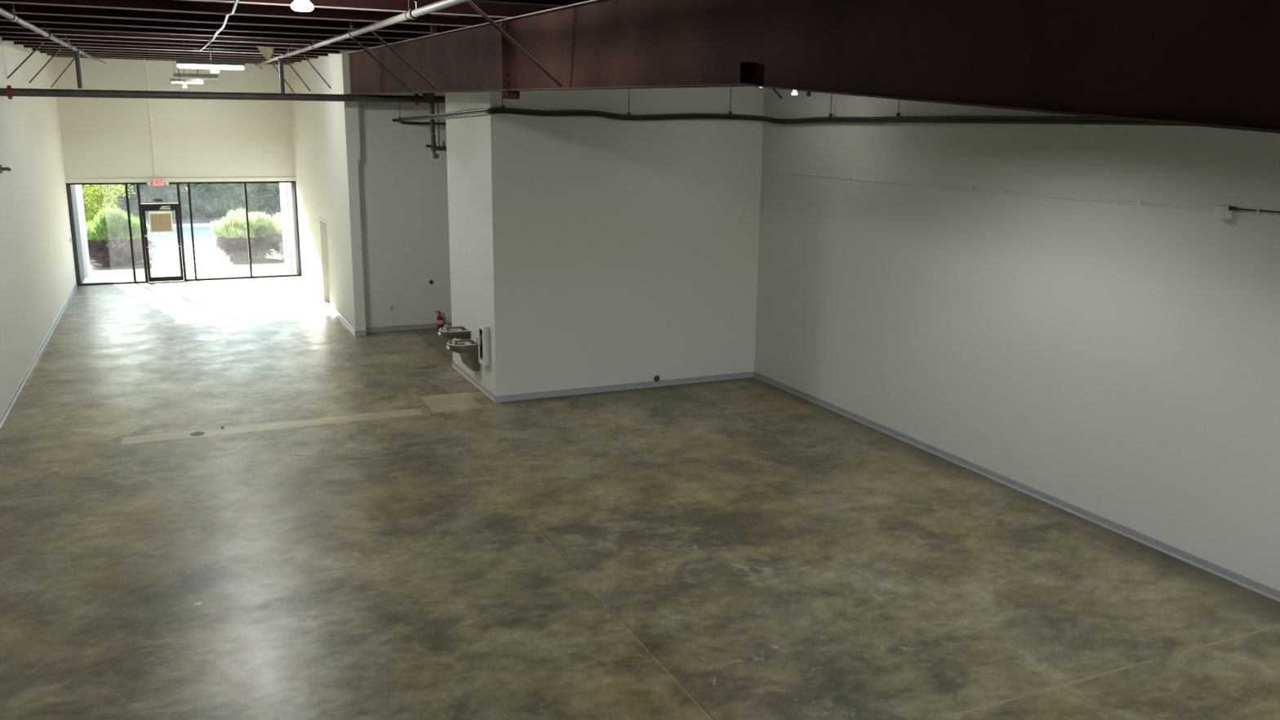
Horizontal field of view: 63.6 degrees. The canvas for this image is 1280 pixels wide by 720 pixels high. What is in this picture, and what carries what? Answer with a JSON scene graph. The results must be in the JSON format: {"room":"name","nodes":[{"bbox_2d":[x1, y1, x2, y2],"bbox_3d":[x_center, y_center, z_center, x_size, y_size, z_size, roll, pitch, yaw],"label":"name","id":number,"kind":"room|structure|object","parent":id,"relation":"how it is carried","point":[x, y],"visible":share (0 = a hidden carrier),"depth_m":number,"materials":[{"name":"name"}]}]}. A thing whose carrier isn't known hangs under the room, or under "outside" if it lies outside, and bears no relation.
{"room":"empty commercial unit","nodes":[
{"label":"empty commercial unit","id":0,"kind":"room"},
{"bbox_2d":[0,37,76,417],"bbox_3d":[-8.558,-1.535,12.287,0.200,6.481,37.490,-5,14,-24],"label":"wall","id":1,"kind":"structure","parent":0,"point":[37,274],"depth_m":20.95,"materials":[{"name":"white paint"}]},
{"bbox_2d":[0,164,11,173],"bbox_3d":[-10.988,-3.312,17.908,0.164,0.140,0.200,-5,14,-24],"label":"wall bracket","id":2,"kind":"object","parent":1,"relation":"attached to","point":[2,168],"visible":1,"depth_m":17.88,"materials":[{"name":"grey metal"}]},
{"bbox_2d":[7,42,44,79],"bbox_3d":[-11.658,-5.687,19.596,0.690,0.715,0.038,-5,14,-24],"label":"brace","id":3,"kind":"object","parent":1,"relation":"attached to","point":[42,43],"visible":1,"depth_m":19.59,"materials":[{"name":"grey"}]},
{"bbox_2d":[0,282,77,428],"bbox_3d":[-8.440,1.594,12.912,0.022,0.104,37.240,-5,14,-24],"label":"baseboard","id":4,"kind":"structure","parent":1,"relation":"attached to","point":[6,412],"depth_m":19.61,"materials":[{"name":"grey plastic"}]},
{"bbox_2d":[29,48,60,83],"bbox_3d":[-13.131,-6.484,22.784,0.691,0.765,0.038,-5,14,-24],"label":"brace","id":5,"kind":"object","parent":1,"relation":"attached to","point":[59,50],"visible":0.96,"depth_m":22.78,"materials":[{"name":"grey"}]},
{"bbox_2d":[50,57,75,88],"bbox_3d":[-15.168,-7.587,27.194,0.692,0.835,0.038,-5,14,-24],"label":"brace","id":6,"kind":"object","parent":1,"relation":"attached to","point":[71,62],"visible":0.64,"depth_m":27.18,"materials":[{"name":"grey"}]},
{"bbox_2d":[0,49,444,105],"bbox_3d":[-7.194,-5.454,20.178,9.251,0.887,0.176,-5,14,-24],"label":"pipe","id":7,"kind":"object","parent":1,"relation":"attached to","point":[10,92],"visible":0.84,"depth_m":19.72,"materials":[{"name":"black metal"}]},
{"bbox_2d":[422,93,446,158],"bbox_3d":[-4.089,-4.889,21.578,0.851,1.345,0.140,-5,14,-24],"label":"drain riser","id":8,"kind":"object","parent":7,"relation":"attached to","point":[431,96],"visible":0.91,"depth_m":21.48,"materials":[{"name":"black metal"}]},
{"bbox_2d":[67,184,84,283],"bbox_3d":[-16.577,-4.057,29.925,0.440,3.620,1.640,-5,14,-24],"label":"wall","id":9,"kind":"structure","parent":0,"point":[72,191],"depth_m":29.68,"materials":[{"name":"grey paint"}]},
{"bbox_2d":[75,184,90,277],"bbox_3d":[-17.082,-4.333,31.142,0.540,3.620,1.050,-5,14,-24],"label":"wall","id":10,"kind":"structure","parent":0,"point":[77,187],"depth_m":30.99,"materials":[{"name":"grey paint"}]},
{"bbox_2d":[52,57,295,182],"bbox_3d":[-13.267,-6.956,29.800,6.140,3.586,0.240,-5,14,-24],"label":"wall","id":11,"kind":"structure","parent":0,"point":[102,138],"depth_m":29.62,"materials":[{"name":"white paint"}]},
{"bbox_2d":[66,182,135,285],"bbox_3d":[-15.403,-3.605,29.540,1.502,2.890,0.150,-5,14,-24],"label":"window","id":12,"kind":"structure","parent":11,"relation":"in","point":[67,184],"depth_m":29.46,"materials":[{"name":"brown metal"}]},
{"bbox_2d":[125,182,146,283],"bbox_3d":[-14.580,-3.676,29.902,0.302,2.890,0.150,-5,14,-24],"label":"window","id":13,"kind":"structure","parent":11,"relation":"in","point":[126,184],"depth_m":29.84,"materials":[{"name":"clear glass"}]},
{"bbox_2d":[143,58,155,177],"bbox_3d":[-13.908,-6.865,29.303,0.049,3.369,0.156,-2,13,-11],"label":"conduit","id":14,"kind":"object","parent":11,"relation":"attached to","point":[144,59],"visible":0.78,"depth_m":29.38,"materials":[{"name":"beige metal"}]},
{"bbox_2d":[146,177,168,185],"bbox_3d":[-13.879,-5.127,29.733,0.580,0.210,0.068,-5,14,-24],"label":"exit sign","id":15,"kind":"object","parent":11,"relation":"attached to","point":[155,181],"visible":1,"depth_m":29.70,"materials":[{"name":"white plastic"}]},
{"bbox_2d":[137,182,179,205],"bbox_3d":[-13.951,-4.820,29.931,1.050,0.655,0.150,-5,14,-24],"label":"window","id":16,"kind":"structure","parent":11,"relation":"in","point":[138,184],"depth_m":29.90,"materials":[{"name":"brown metal"}]},
{"bbox_2d":[139,204,186,282],"bbox_3d":[-13.948,-3.401,30.204,1.050,2.235,0.242,-5,14,-24],"label":"door","id":17,"kind":"structure","parent":16,"relation":"attached to","point":[157,207],"depth_m":30.19,"materials":[{"name":"brown metal"}]},
{"bbox_2d":[148,211,173,232],"bbox_3d":[-13.954,-4.018,30.089,0.623,0.610,0.004,-5,14,-24],"label":"paper notice","id":18,"kind":"object","parent":17,"relation":"attached to","point":[159,221],"visible":1,"depth_m":30.09,"materials":[{"name":"white paper"}]},
{"bbox_2d":[65,177,295,182],"bbox_3d":[-13.231,-5.243,30.057,6.140,0.100,0.025,-5,14,-24],"label":"trim","id":19,"kind":"structure","parent":11,"relation":"attached to","point":[255,179],"depth_m":30.02,"materials":[{"name":"white paint"}]},
{"bbox_2d":[177,182,195,280],"bbox_3d":[-13.354,-3.783,30.442,0.285,2.890,0.150,-5,14,-24],"label":"window","id":20,"kind":"structure","parent":11,"relation":"in","point":[178,183],"depth_m":30.38,"materials":[{"name":"clear glass"}]},
{"bbox_2d":[187,181,251,280],"bbox_3d":[-12.518,-3.855,30.810,1.549,2.890,0.150,-5,14,-24],"label":"window","id":21,"kind":"structure","parent":11,"relation":"in","point":[243,182],"depth_m":30.84,"materials":[{"name":"brown metal"}]},
{"bbox_2d":[244,181,301,278],"bbox_3d":[-11.149,-3.974,31.413,1.452,2.890,0.150,-5,14,-24],"label":"window","id":22,"kind":"structure","parent":11,"relation":"in","point":[300,273],"depth_m":31.44,"materials":[{"name":"brown metal"}]},
{"bbox_2d":[85,186,280,225],"bbox_3d":[-24.721,-10.789,66.455,90.000,1.700,37.150,-5,14,-24],"label":"bank","id":23,"kind":"object","parent":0,"point":[202,220],"depth_m":49.72,"materials":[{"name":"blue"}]},
{"bbox_2d":[81,184,143,218],"bbox_3d":[-25.996,-9.270,48.700,3.965,5.430,3.840,7,14,27],"label":"tree","id":24,"kind":"object","parent":23,"relation":"on","point":[129,194],"visible":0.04,"depth_m":49.13,"materials":[{"name":"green plant"}]},
{"bbox_2d":[89,183,183,204],"bbox_3d":[-26.767,-10.988,54.072,5.426,6.096,4.545,-5,14,-24],"label":"tree","id":25,"kind":"object","parent":23,"relation":"on","point":[140,184],"visible":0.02,"depth_m":53.70,"materials":[{"name":"green plant"}]},
{"bbox_2d":[106,183,187,217],"bbox_3d":[-24.156,-9.661,49.969,4.169,5.568,3.694,-4,13,-21],"label":"tree","id":26,"kind":"object","parent":23,"relation":"on","point":[147,198],"visible":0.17,"depth_m":49.62,"materials":[{"name":"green plant"}]},
{"bbox_2d":[148,182,239,218],"bbox_3d":[-21.767,-9.788,50.187,4.201,5.909,3.534,-5,14,-24],"label":"tree","id":27,"kind":"object","parent":23,"relation":"on","point":[185,212],"visible":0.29,"depth_m":49.95,"materials":[{"name":"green plant"}]},
{"bbox_2d":[186,182,276,216],"bbox_3d":[-20.178,-9.980,51.391,4.026,5.717,3.950,5,13,19],"label":"tree","id":28,"kind":"object","parent":23,"relation":"on","point":[251,205],"visible":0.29,"depth_m":51.21,"materials":[{"name":"green plant"}]},
{"bbox_2d":[195,182,274,204],"bbox_3d":[-21.547,-11.385,55.940,4.736,6.245,4.585,3,13,9],"label":"tree","id":29,"kind":"object","parent":23,"relation":"on","point":[232,183],"visible":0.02,"depth_m":55.43,"materials":[{"name":"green plant"}]},
{"bbox_2d":[237,182,280,213],"bbox_3d":[-18.630,-10.433,52.606,3.825,6.034,3.803,4,13,16],"label":"tree","id":30,"kind":"object","parent":23,"relation":"on","point":[275,187],"visible":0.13,"depth_m":52.14,"materials":[{"name":"green plant"}]},
{"bbox_2d":[273,186,280,213],"bbox_3d":[-16.479,-10.371,52.498,3.926,6.085,3.626,3,13,12],"label":"tree","id":31,"kind":"object","parent":23,"relation":"on","point":[277,209],"visible":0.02,"depth_m":52.05,"materials":[{"name":"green plant"}]},
{"bbox_2d":[279,182,291,270],"bbox_3d":[-11.307,-4.810,33.578,0.570,3.620,1.250,-5,14,-24],"label":"wall","id":32,"kind":"structure","parent":0,"point":[282,187],"depth_m":33.23,"materials":[{"name":"grey paint"}]},
{"bbox_2d":[285,182,299,274],"bbox_3d":[-10.716,-4.542,32.399,0.480,3.620,1.440,-5,14,-24],"label":"wall","id":33,"kind":"structure","parent":0,"point":[291,196],"depth_m":31.99,"materials":[{"name":"white paint"}]},
{"bbox_2d":[288,50,355,335],"bbox_3d":[-8.298,-4.768,26.862,0.262,6.476,10.460,-5,14,-24],"label":"wall","id":34,"kind":"structure","parent":0,"point":[317,128],"depth_m":25.59,"materials":[{"name":"white paint"}]},
{"bbox_2d":[271,62,294,93],"bbox_3d":[-10.213,-8.070,29.588,0.584,0.836,0.038,-5,14,-24],"label":"brace","id":35,"kind":"object","parent":34,"relation":"attached to","point":[272,63],"visible":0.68,"depth_m":29.62,"materials":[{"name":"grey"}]},
{"bbox_2d":[285,59,311,91],"bbox_3d":[-8.720,-7.262,26.356,0.584,0.783,0.038,-5,14,-24],"label":"brace","id":36,"kind":"object","parent":34,"relation":"attached to","point":[286,60],"visible":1,"depth_m":26.35,"materials":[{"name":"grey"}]},
{"bbox_2d":[301,272,324,300],"bbox_3d":[-9.441,-2.142,29.676,0.022,0.104,5.080,-5,14,-24],"label":"baseboard","id":37,"kind":"structure","parent":34,"relation":"attached to","point":[303,276],"depth_m":29.36,"materials":[{"name":"grey plastic"}]},
{"bbox_2d":[302,54,331,88],"bbox_3d":[-7.226,-6.455,23.124,0.583,0.730,0.038,-5,14,-24],"label":"brace","id":38,"kind":"object","parent":34,"relation":"attached to","point":[304,56],"visible":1,"depth_m":23.11,"materials":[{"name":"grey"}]},
{"bbox_2d":[319,217,331,307],"bbox_3d":[-7.992,-2.519,26.615,0.247,2.200,1.280,-5,14,-24],"label":"door","id":39,"kind":"structure","parent":34,"relation":"in","point":[323,231],"depth_m":27.09,"materials":[{"name":"grey paint"}]},
{"bbox_2d":[339,53,365,330],"bbox_3d":[-6.191,-3.511,22.408,0.285,6.001,0.300,-5,14,-24],"label":"wall column","id":40,"kind":"structure","parent":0,"point":[350,109],"depth_m":22.25,"materials":[{"name":"white paint"}]},
{"bbox_2d":[354,330,366,335],"bbox_3d":[-6.193,-0.598,22.888,0.245,0.104,0.022,-5,14,-24],"label":"baseboard","id":41,"kind":"structure","parent":40,"relation":"attached to","point":[357,332],"depth_m":22.89,"materials":[{"name":"grey plastic"}]},
{"bbox_2d":[344,0,1279,133],"bbox_3d":[-0.569,-2.716,9.816,0.202,1.971,27.030,-5,14,-24],"label":"girder","id":42,"kind":"object","parent":40,"relation":"attached to","point":[1215,64],"visible":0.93,"depth_m":5.50,"materials":[{"name":"brown metal"}]},
{"bbox_2d":[351,38,413,91],"bbox_3d":[-3.934,-4.507,15.719,0.947,0.810,0.038,-5,14,-24],"label":"brace","id":43,"kind":"object","parent":42,"relation":"attached to","point":[353,39],"visible":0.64,"depth_m":15.72,"materials":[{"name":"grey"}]},
{"bbox_2d":[370,31,439,91],"bbox_3d":[-3.245,-4.127,14.229,0.947,0.801,0.038,-5,14,-24],"label":"brace","id":44,"kind":"object","parent":42,"relation":"attached to","point":[373,33],"visible":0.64,"depth_m":14.22,"materials":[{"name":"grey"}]},
{"bbox_2d":[466,0,563,87],"bbox_3d":[-1.177,-2.986,9.758,0.946,0.774,0.038,-5,14,-24],"label":"brace","id":45,"kind":"object","parent":42,"relation":"attached to","point":[471,3],"visible":0.95,"depth_m":9.74,"materials":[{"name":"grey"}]},
{"bbox_2d":[351,51,451,327],"bbox_3d":[-4.884,-3.780,23.201,2.870,6.209,0.150,-5,14,-24],"label":"wall","id":46,"kind":"structure","parent":0,"point":[403,191],"depth_m":23.07,"materials":[{"name":"white paint"}]},
{"bbox_2d":[365,322,451,332],"bbox_3d":[-4.888,-0.782,23.784,2.885,0.104,0.022,-5,14,-24],"label":"baseboard","id":47,"kind":"structure","parent":46,"relation":"attached to","point":[429,325],"depth_m":23.57,"materials":[{"name":"grey plastic"}]},
{"bbox_2d":[444,86,764,395],"bbox_3d":[-0.618,-2.769,19.116,5.210,6.101,2.940,-5,14,-24],"label":"wall","id":48,"kind":"structure","parent":0,"point":[577,241],"depth_m":17.79,"materials":[{"name":"white paint"}]},
{"bbox_2d":[438,324,471,339],"bbox_3d":[-3.380,-0.450,18.710,0.522,0.388,0.484,-5,14,-24],"label":"fountain","id":49,"kind":"object","parent":48,"relation":"attached to","point":[461,332],"visible":0.95,"depth_m":18.56,"materials":[{"name":"silver metal"}]},
{"bbox_2d":[440,326,468,331],"bbox_3d":[-3.373,-0.530,18.694,0.510,0.061,0.470,-5,14,-24],"label":"bowl","id":50,"kind":"object","parent":49,"relation":"on","point":[450,328],"depth_m":18.81,"materials":[{"name":"silver metal"}]},
{"bbox_2d":[439,330,471,338],"bbox_3d":[-3.374,-0.488,18.704,0.510,0.135,0.470,-5,14,-24],"label":"basin","id":51,"kind":"object","parent":49,"relation":"in","point":[446,334],"depth_m":18.52,"materials":[{"name":"silver metal"}]},
{"bbox_2d":[446,337,479,371],"bbox_3d":[-3.140,-0.108,18.234,0.522,0.573,0.484,-5,14,-24],"label":"fountain","id":52,"kind":"object","parent":48,"relation":"attached to","point":[468,349],"visible":0.98,"depth_m":18.11,"materials":[{"name":"silver metal"}]},
{"bbox_2d":[448,339,476,345],"bbox_3d":[-3.133,-0.279,18.199,0.510,0.061,0.470,-5,14,-24],"label":"bowl","id":53,"kind":"object","parent":52,"relation":"on","point":[460,342],"depth_m":18.30,"materials":[{"name":"silver metal"}]},
{"bbox_2d":[447,344,478,352],"bbox_3d":[-3.134,-0.236,18.208,0.510,0.135,0.470,-5,14,-24],"label":"basin","id":54,"kind":"object","parent":52,"relation":"in","point":[455,348],"depth_m":18.01,"materials":[{"name":"silver metal"}]},
{"bbox_2d":[451,360,495,401],"bbox_3d":[-3.037,0.364,18.715,0.022,0.104,2.940,-5,14,-24],"label":"baseboard","id":55,"kind":"structure","parent":48,"relation":"attached to","point":[467,375],"depth_m":18.61,"materials":[{"name":"grey plastic"}]},
{"bbox_2d":[476,322,490,366],"bbox_3d":[-2.670,-0.265,17.588,0.158,0.700,0.350,-5,14,-24],"label":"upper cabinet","id":56,"kind":"object","parent":48,"relation":"attached to","point":[483,330],"visible":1,"depth_m":17.49,"materials":[{"name":"white paint"}]},
{"bbox_2d":[494,371,754,402],"bbox_3d":[-0.145,0.465,18.404,5.030,0.104,0.022,-5,14,-24],"label":"baseboard","id":57,"kind":"structure","parent":48,"relation":"attached to","point":[742,375],"depth_m":18.32,"materials":[{"name":"grey plastic"}]},
{"bbox_2d":[0,275,1279,719],"bbox_3d":[-2.794,1.280,15.421,12.990,0.250,37.610,-5,14,-24],"label":"floor","id":58,"kind":"structure","parent":0,"point":[365,533],"depth_m":11.14,"materials":[{"name":"concrete"}]},
{"bbox_2d":[190,431,204,435],"bbox_3d":[-6.625,1.097,15.455,0.200,0.010,0.198,-5,14,-24],"label":"floor drain","id":59,"kind":"object","parent":58,"relation":"on","point":[194,433],"visible":1,"depth_m":15.42,"materials":[{"name":"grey metal"}]},
{"bbox_2d":[435,311,444,329],"bbox_3d":[-4.576,-0.915,23.667,0.167,0.420,0.133,4,13,16],"label":"fire extinguisher","id":60,"kind":"object","parent":58,"relation":"on","point":[440,321],"visible":0.9,"depth_m":23.63,"materials":[{"name":"red paint"}]},
{"bbox_2d":[754,87,1279,591],"bbox_3d":[6.433,-0.575,9.770,0.200,6.022,20.350,-5,14,-24],"label":"wall","id":61,"kind":"structure","parent":0,"point":[1117,362],"depth_m":12.69,"materials":[{"name":"white paint"}]},
{"bbox_2d":[760,170,1212,210],"bbox_3d":[4.022,-2.471,14.597,0.020,0.068,9.010,-5,14,-24],"label":"conduit","id":62,"kind":"object","parent":61,"relation":"attached to","point":[1141,202],"visible":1,"depth_m":12.80,"materials":[{"name":"grey metal"}]},
{"bbox_2d":[753,371,1279,602],"bbox_3d":[6.300,2.322,10.367,0.022,0.104,20.350,-5,14,-24],"label":"baseboard","id":63,"kind":"structure","parent":61,"relation":"attached to","point":[1269,592],"depth_m":12.83,"materials":[{"name":"grey plastic"}]},
{"bbox_2d":[1211,204,1237,219],"bbox_3d":[5.883,-1.493,10.446,0.116,0.140,0.295,-5,14,-24],"label":"junction box","id":64,"kind":"object","parent":61,"relation":"attached to","point":[1219,211],"visible":1,"depth_m":10.39,"materials":[{"name":"white paint"}]},
{"bbox_2d":[1231,208,1279,216],"bbox_3d":[8.194,-0.392,5.485,0.059,0.077,11.010,-5,14,-24],"label":"conduit","id":65,"kind":"object","parent":61,"relation":"attached to","point":[1258,213],"visible":1,"depth_m":10.14,"materials":[{"name":"grey metal"}]},
{"bbox_3d":[-2.754,-4.783,14.135,12.990,1.205,37.740,-5,14,-24],"label":"ceiling","id":66,"kind":"structure","parent":0,"visible":0},
{"bbox_2d":[51,55,288,65],"bbox_3d":[-13.153,-8.556,29.228,6.140,0.197,0.144,-5,14,-24],"label":"purlin","id":67,"kind":"object","parent":66,"relation":"attached to","point":[51,55],"visible":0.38,"depth_m":28.80,"materials":[{"name":"brown"}]},
{"bbox_2d":[31,48,309,60],"bbox_3d":[-11.225,-7.479,25.061,6.140,0.197,0.144,-5,14,-24],"label":"purlin","id":68,"kind":"object","parent":66,"relation":"attached to","point":[33,49],"visible":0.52,"depth_m":24.93,"materials":[{"name":"brown"}]},
{"bbox_2d":[40,51,301,62],"bbox_3d":[-11.914,-7.864,26.550,6.140,0.197,0.144,-5,14,-24],"label":"purlin","id":69,"kind":"object","parent":66,"relation":"attached to","point":[46,52],"visible":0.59,"depth_m":26.44,"materials":[{"name":"brown"}]},
{"bbox_2d":[46,53,294,63],"bbox_3d":[-12.603,-8.248,28.039,6.140,0.197,0.144,-5,14,-24],"label":"purlin","id":70,"kind":"object","parent":66,"relation":"attached to","point":[60,55],"visible":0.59,"depth_m":27.70,"materials":[{"name":"brown"}]},
{"bbox_2d":[2,37,339,53],"bbox_3d":[-9.157,-6.324,20.593,6.140,0.197,0.144,-5,14,-24],"label":"purlin","id":71,"kind":"object","parent":66,"relation":"attached to","point":[8,39],"visible":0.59,"depth_m":20.41,"materials":[{"name":"brown metal"}]},
{"bbox_2d":[13,41,328,56],"bbox_3d":[-9.846,-6.709,22.082,6.140,0.197,0.144,-5,14,-24],"label":"purlin","id":72,"kind":"object","parent":66,"relation":"attached to","point":[15,42],"visible":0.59,"depth_m":21.91,"materials":[{"name":"brown metal"}]},
{"bbox_2d":[23,44,318,58],"bbox_3d":[-10.536,-7.094,23.571,6.140,0.197,0.144,-5,14,-24],"label":"purlin","id":73,"kind":"object","parent":66,"relation":"attached to","point":[24,46],"visible":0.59,"depth_m":23.42,"materials":[{"name":"brown"}]},
{"bbox_2d":[0,32,367,51],"bbox_3d":[-7.049,-6.063,19.728,9.250,0.197,0.144,-5,14,-24],"label":"purlin","id":74,"kind":"object","parent":66,"relation":"attached to","point":[2,34],"visible":0.25,"depth_m":19.02,"materials":[{"name":"brown metal"}]},
{"bbox_2d":[256,45,274,60],"bbox_3d":[-7.122,-5.836,19.675,0.342,0.260,0.068,-7,15,-31],"label":"flap","id":75,"kind":"object","parent":74,"relation":"hanging from","point":[267,52],"visible":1,"depth_m":19.67,"materials":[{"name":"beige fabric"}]},
{"bbox_2d":[169,57,203,84],"bbox_3d":[-12.212,-7.857,27.776,0.820,0.819,0.120,-5,14,-24],"label":"strip light","id":76,"kind":"object","parent":66,"relation":"hanging from","point":[172,80],"visible":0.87,"depth_m":27.76,"materials":[{"name":"white metal"}]},
{"bbox_2d":[0,27,384,48],"bbox_3d":[-6.360,-5.678,18.239,9.250,0.197,0.144,-5,14,-24],"label":"purlin","id":77,"kind":"object","parent":66,"relation":"attached to","point":[11,30],"visible":0.25,"depth_m":17.58,"materials":[{"name":"brown"}]},
{"bbox_2d":[173,54,218,79],"bbox_3d":[-10.734,-7.155,24.907,1.000,0.736,0.120,-5,14,-24],"label":"strip light","id":78,"kind":"object","parent":66,"relation":"hanging from","point":[184,76],"visible":0.9,"depth_m":24.93,"materials":[{"name":"white metal"}]},
{"bbox_2d":[0,21,408,44],"bbox_3d":[-6.524,-5.219,16.374,7.380,0.197,0.144,-5,14,-24],"label":"purlin","id":79,"kind":"object","parent":66,"relation":"attached to","point":[2,24],"visible":0.25,"depth_m":16.13,"materials":[{"name":"brown"}]},
{"bbox_2d":[176,29,244,70],"bbox_3d":[-6.687,-4.884,16.045,0.985,0.702,0.122,-5,14,-24],"label":"strip light","id":80,"kind":"object","parent":66,"relation":"hanging from","point":[236,64],"visible":0.93,"depth_m":16.06,"materials":[{"name":"white metal"}]},
{"bbox_2d":[210,48,218,73],"bbox_3d":[-8.858,-6.302,21.468,0.166,0.655,0.166,-5,14,-24],"label":"hanging bulb","id":81,"kind":"object","parent":66,"relation":"hanging from","point":[215,71],"visible":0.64,"depth_m":21.47,"materials":[{"name":"white"}]},
{"bbox_2d":[0,13,431,39],"bbox_3d":[-5.834,-4.834,14.884,7.380,0.197,0.144,-5,14,-24],"label":"purlin","id":82,"kind":"object","parent":66,"relation":"attached to","point":[29,18],"visible":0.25,"depth_m":14.68,"materials":[{"name":"brown"}]},
{"bbox_2d":[0,3,106,63],"bbox_3d":[-6.288,-3.509,10.388,0.260,1.000,32.253,-5,14,-24],"label":"pipe","id":83,"kind":"object","parent":82,"relation":"hanging from","point":[11,16],"visible":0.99,"depth_m":12.96,"materials":[{"name":"grey metal"}]},
{"bbox_2d":[193,0,239,51],"bbox_3d":[-6.072,-4.710,14.739,0.144,0.576,17.102,-5,14,-24],"label":"conduit","id":84,"kind":"object","parent":82,"relation":"attached to","point":[236,2],"visible":0.98,"depth_m":12.85,"materials":[{"name":"grey metal"}]},
{"bbox_2d":[254,0,471,69],"bbox_3d":[-3.294,-3.834,12.002,0.238,1.000,32.805,-5,14,-23],"label":"pipe","id":85,"kind":"object","parent":82,"relation":"hanging from","point":[413,13],"visible":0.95,"depth_m":10.46,"materials":[{"name":"grey metal"}]},
{"bbox_2d":[0,3,465,34],"bbox_3d":[-2.860,-4.648,14.401,12.390,0.197,0.144,-5,14,-24],"label":"purlin","id":86,"kind":"object","parent":66,"relation":"attached to","point":[20,8],"visible":0.25,"depth_m":13.21,"materials":[{"name":"brown"}]},
{"bbox_2d":[0,0,502,26],"bbox_3d":[-2.170,-4.263,12.912,12.390,0.197,0.144,-5,14,-24],"label":"purlin","id":87,"kind":"object","parent":66,"relation":"attached to","point":[167,6],"visible":0.31,"depth_m":11.88,"materials":[{"name":"brown"}]},
{"bbox_2d":[290,0,313,11],"bbox_3d":[-2.991,-3.265,9.122,0.196,0.352,0.196,-5,14,-24],"label":"hanging bulb","id":88,"kind":"object","parent":66,"relation":"hanging from","point":[297,5],"visible":1,"depth_m":9.09,"materials":[{"name":"white glass"}]},
{"bbox_2d":[176,0,555,18],"bbox_3d":[-1.481,-3.878,11.423,12.390,0.197,0.144,-5,14,-24],"label":"purlin","id":89,"kind":"object","parent":66,"relation":"attached to","point":[491,10],"visible":0.31,"depth_m":10.95,"materials":[{"name":"brown metal"}]},
{"bbox_2d":[430,25,436,31],"bbox_3d":[-2.761,-4.499,13.808,0.070,0.200,0.050,-5,14,-24],"label":"roof blocking","id":90,"kind":"structure","parent":66,"relation":"attached to","point":[433,28],"depth_m":13.80,"materials":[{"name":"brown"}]},
{"bbox_2d":[430,14,458,17],"bbox_3d":[-2.379,-4.238,12.582,0.340,0.100,0.050,-5,14,-24],"label":"roof blocking","id":91,"kind":"structure","parent":66,"relation":"attached to","point":[430,15],"depth_m":12.56,"materials":[{"name":"brown"}]},
{"bbox_2d":[471,0,589,7],"bbox_3d":[-0.792,-3.493,9.934,12.390,0.197,0.144,-5,14,-24],"label":"purlin","id":92,"kind":"object","parent":66,"relation":"attached to","point":[548,3],"visible":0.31,"depth_m":9.84,"materials":[{"name":"brown metal"}]},
{"bbox_3d":[-5.186,-5.945,22.204,0.060,1.542,0.057,-5,14,-24],"label":"rod","id":93,"kind":"object","parent":66,"relation":"hanging from","visible":0},
{"bbox_2d":[392,107,1187,125],"bbox_3d":[3.790,-2.873,12.332,4.865,0.317,27.480,-9,16,-37],"label":"pipe","id":94,"kind":"object","parent":93,"relation":"hanging from","point":[918,119],"visible":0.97,"depth_m":16.28,"materials":[{"name":"black metal"}]},
{"label":"outside","id":95,"kind":"structure","parent":0,"visible":0},
{"bbox_2d":[88,247,153,271],"bbox_3d":[-23.307,-2.964,33.984,13.250,0.340,7.250,-5,14,-24],"label":"bed","id":96,"kind":"object","parent":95,"point":[94,266],"visible":0.2,"depth_m":34.16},
{"bbox_2d":[85,206,156,267],"bbox_3d":[-17.456,-4.071,34.348,2.706,2.171,3.102,-5,14,-24],"label":"juniper shrub","id":97,"kind":"object","parent":96,"relation":"on","point":[100,232],"visible":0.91,"depth_m":33.63,"materials":[{"name":"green plant"}]},
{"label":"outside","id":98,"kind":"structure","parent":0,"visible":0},
{"bbox_2d":[207,244,284,266],"bbox_3d":[-8.755,-4.227,40.392,14.850,0.340,7.250,-5,14,-24],"label":"bed","id":99,"kind":"object","parent":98,"point":[218,260],"visible":0.07,"depth_m":36.03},
{"bbox_2d":[207,207,278,262],"bbox_3d":[-13.773,-4.317,36.019,3.143,2.008,2.672,10,15,35],"label":"juniper shrub","id":100,"kind":"object","parent":99,"relation":"on","point":[228,230],"visible":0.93,"depth_m":35.36,"materials":[{"name":"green plant"}]},
{"bbox_2d":[256,212,284,258],"bbox_3d":[-12.276,-4.477,36.614,2.632,2.098,3.194,2,13,6],"label":"juniper shrub","id":101,"kind":"object","parent":99,"relation":"on","point":[277,227],"visible":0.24,"depth_m":35.86,"materials":[{"name":"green plant"}]},
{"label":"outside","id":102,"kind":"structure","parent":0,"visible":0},
{"bbox_2d":[147,222,214,228],"bbox_3d":[-17.072,-6.436,49.945,90.000,0.530,0.250,-5,14,-24],"label":"curb","id":103,"kind":"object","parent":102,"point":[200,224],"depth_m":48.16,"materials":[{"name":"concrete"}]},
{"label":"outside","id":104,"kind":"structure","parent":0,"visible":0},
{"bbox_2d":[107,226,252,246],"bbox_3d":[-15.262,-5.468,46.024,90.000,0.380,8.600,-5,14,-24],"label":"lot","id":105,"kind":"structure","parent":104,"point":[202,235],"depth_m":43.73,"materials":[{"name":"concrete"}]},
{"bbox_2d":[81,184,134,224],"bbox_3d":[-22.149,-6.974,40.541,3.800,5.004,3.641,10,15,35],"label":"tree","id":106,"kind":"object","parent":105,"relation":"on","point":[96,189],"visible":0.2,"depth_m":40.58,"materials":[{"name":"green plant"}]},
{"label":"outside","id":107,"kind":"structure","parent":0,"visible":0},
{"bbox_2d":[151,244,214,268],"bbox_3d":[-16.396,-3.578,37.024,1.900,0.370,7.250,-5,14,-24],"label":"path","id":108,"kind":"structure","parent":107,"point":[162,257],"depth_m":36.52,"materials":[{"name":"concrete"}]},
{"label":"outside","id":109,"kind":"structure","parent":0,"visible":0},
{"bbox_2d":[82,262,294,283],"bbox_3d":[-13.498,-2.576,32.634,30.000,0.380,3.340,-5,14,-24],"label":"walkway","id":110,"kind":"structure","parent":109,"point":[117,275],"depth_m":32.54,"materials":[{"name":"concrete"}]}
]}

